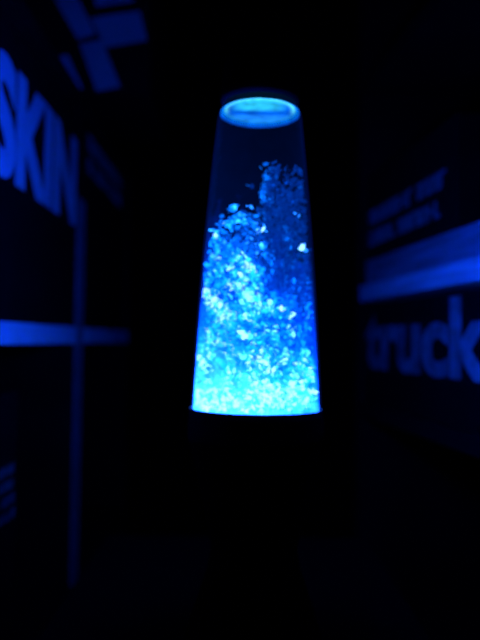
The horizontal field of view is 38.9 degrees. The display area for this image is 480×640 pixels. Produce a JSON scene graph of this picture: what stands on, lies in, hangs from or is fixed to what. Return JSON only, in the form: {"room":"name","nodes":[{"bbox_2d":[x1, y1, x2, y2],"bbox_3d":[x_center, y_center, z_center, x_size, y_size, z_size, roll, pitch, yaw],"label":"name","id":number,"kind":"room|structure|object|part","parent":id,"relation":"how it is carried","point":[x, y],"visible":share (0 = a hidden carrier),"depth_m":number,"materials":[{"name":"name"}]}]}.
{"room":"dark room","nodes":[
{"label":"dark room","id":0,"kind":"room"},
{"bbox_2d":[113,3,357,537],"bbox_3d":[0.167,-0.151,2.928,1.570,2.420,0.050,1,-2,0],"label":"wall","id":1,"kind":"structure","parent":0,"point":[182,185],"depth_m":2.91,"materials":[{"name":"paint"}]},
{"bbox_2d":[163,0,357,5],"bbox_3d":[0.185,-1.439,1.140,1.570,0.050,3.600,1,-2,0],"label":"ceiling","id":2,"kind":"structure","parent":0,"point":[242,2],"depth_m":2.92,"materials":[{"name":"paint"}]},
{"bbox_3d":[0.151,1.029,1.067,1.570,0.050,3.600,1,-2,0],"label":"floor","id":3,"kind":"structure","parent":0,"visible":0},
{"bbox_2d":[0,0,133,639],"bbox_3d":[-0.367,0.338,0.820,0.288,1.303,1.064,1,-2,0],"label":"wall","id":4,"kind":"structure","parent":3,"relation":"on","point":[71,384],"depth_m":0.92,"materials":[{"name":"black wood"}]},
{"bbox_2d":[0,391,17,639],"bbox_3d":[-0.338,0.203,0.524,0.221,0.275,0.340,1,-2,0],"label":"poster","id":5,"kind":"object","parent":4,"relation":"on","point":[8,399],"visible":1,"depth_m":0.67,"materials":[{"name":"grey"}]},
{"bbox_2d":[0,8,76,326],"bbox_3d":[-0.333,-0.145,0.653,0.221,0.290,0.537,1,-2,0],"label":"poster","id":6,"kind":"object","parent":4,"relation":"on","point":[38,143],"visible":0.99,"depth_m":0.74,"materials":[{"name":"white"}]},
{"bbox_3d":[-0.360,0.010,0.621,0.281,0.022,0.593,1,-2,0],"label":"shelf","id":7,"kind":"part","parent":4,"relation":"part of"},
{"bbox_3d":[-0.365,0.353,0.611,0.280,0.020,0.593,1,-2,0],"label":"shelf","id":8,"kind":"part","parent":4,"relation":"part of","materials":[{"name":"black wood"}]},
{"bbox_2d":[24,0,168,141],"bbox_3d":[-0.258,-0.406,1.042,0.272,0.200,0.221,1,-2,0],"label":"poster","id":9,"kind":"object","parent":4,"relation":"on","point":[115,52],"visible":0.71,"depth_m":0.93,"materials":[{"name":"grey"}]},
{"bbox_3d":[-0.365,0.369,1.134,0.280,0.020,0.380,1,-2,0],"label":"shelf","id":10,"kind":"part","parent":4,"relation":"part of","materials":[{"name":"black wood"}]},
{"bbox_2d":[83,123,123,330],"bbox_3d":[-0.334,-0.133,1.137,0.221,0.294,0.335,1,-2,0],"label":"poster","id":11,"kind":"object","parent":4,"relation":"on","point":[103,181],"visible":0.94,"depth_m":1.11,"materials":[{"name":"grey"}]},
{"bbox_3d":[-0.365,0.362,1.337,0.280,1.285,0.025,1,-2,0],"label":"panel","id":12,"kind":"part","parent":4,"relation":"part of","materials":[{"name":"black wood"}]},
{"bbox_3d":[-0.360,0.025,1.145,0.281,0.022,0.380,1,-2,0],"label":"shelf","id":13,"kind":"part","parent":4,"relation":"part of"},
{"bbox_2d":[353,0,479,639],"bbox_3d":[0.356,0.150,0.657,0.288,1.690,0.734,1,-2,-7],"label":"wall","id":14,"kind":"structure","parent":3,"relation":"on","point":[416,495],"depth_m":0.98,"materials":[{"name":"black wood"}]},
{"bbox_3d":[0.355,0.119,0.658,0.280,0.020,0.680,1,-2,-7],"label":"shelf","id":15,"kind":"part","parent":14,"relation":"part of","materials":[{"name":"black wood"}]},
{"bbox_3d":[0.356,-0.044,0.663,0.281,0.022,0.680,1,-2,-7],"label":"shelf","id":16,"kind":"part","parent":14,"relation":"part of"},
{"bbox_3d":[0.361,-0.345,0.672,0.280,0.020,0.680,1,-2,-7],"label":"shelf","id":17,"kind":"part","parent":14,"relation":"part of","materials":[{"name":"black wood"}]},
{"bbox_2d":[365,288,479,433],"bbox_3d":[0.317,0.041,0.686,0.201,0.137,0.602,1,-2,-7],"label":"poster","id":18,"kind":"object","parent":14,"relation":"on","point":[423,353],"visible":1,"depth_m":0.75,"materials":[{"name":"grey"}]},
{"bbox_2d":[366,221,479,284],"bbox_3d":[0.316,-0.072,0.701,0.200,0.034,0.565,1,-2,-7],"label":"book","id":19,"kind":"object","parent":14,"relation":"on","point":[461,244],"visible":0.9,"depth_m":0.75,"materials":[{"name":"paper"}]},
{"bbox_2d":[368,112,479,260],"bbox_3d":[0.300,-0.146,0.842,0.201,0.120,0.285,1,-2,-8],"label":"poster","id":20,"kind":"object","parent":19,"relation":"on","point":[431,189],"visible":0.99,"depth_m":0.76,"materials":[{"name":"grey"}]},
{"bbox_3d":[0.350,0.414,0.649,0.280,0.020,0.680,1,-2,-7],"label":"shelf","id":21,"kind":"part","parent":14,"relation":"part of","materials":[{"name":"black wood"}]},
{"bbox_3d":[-0.009,0.626,0.544,0.330,0.720,0.630,1,-2,0],"label":"side table","id":22,"kind":"object","parent":3,"relation":"on","visible":0},
{"bbox_2d":[183,49,323,639],"bbox_3d":[0.012,0.037,0.496,0.116,0.456,0.116,2,-2,-31],"label":"lamp","id":23,"kind":"object","parent":22,"relation":"on","point":[255,461],"visible":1,"depth_m":0.47,"materials":[{"name":"black paint"}]}
]}

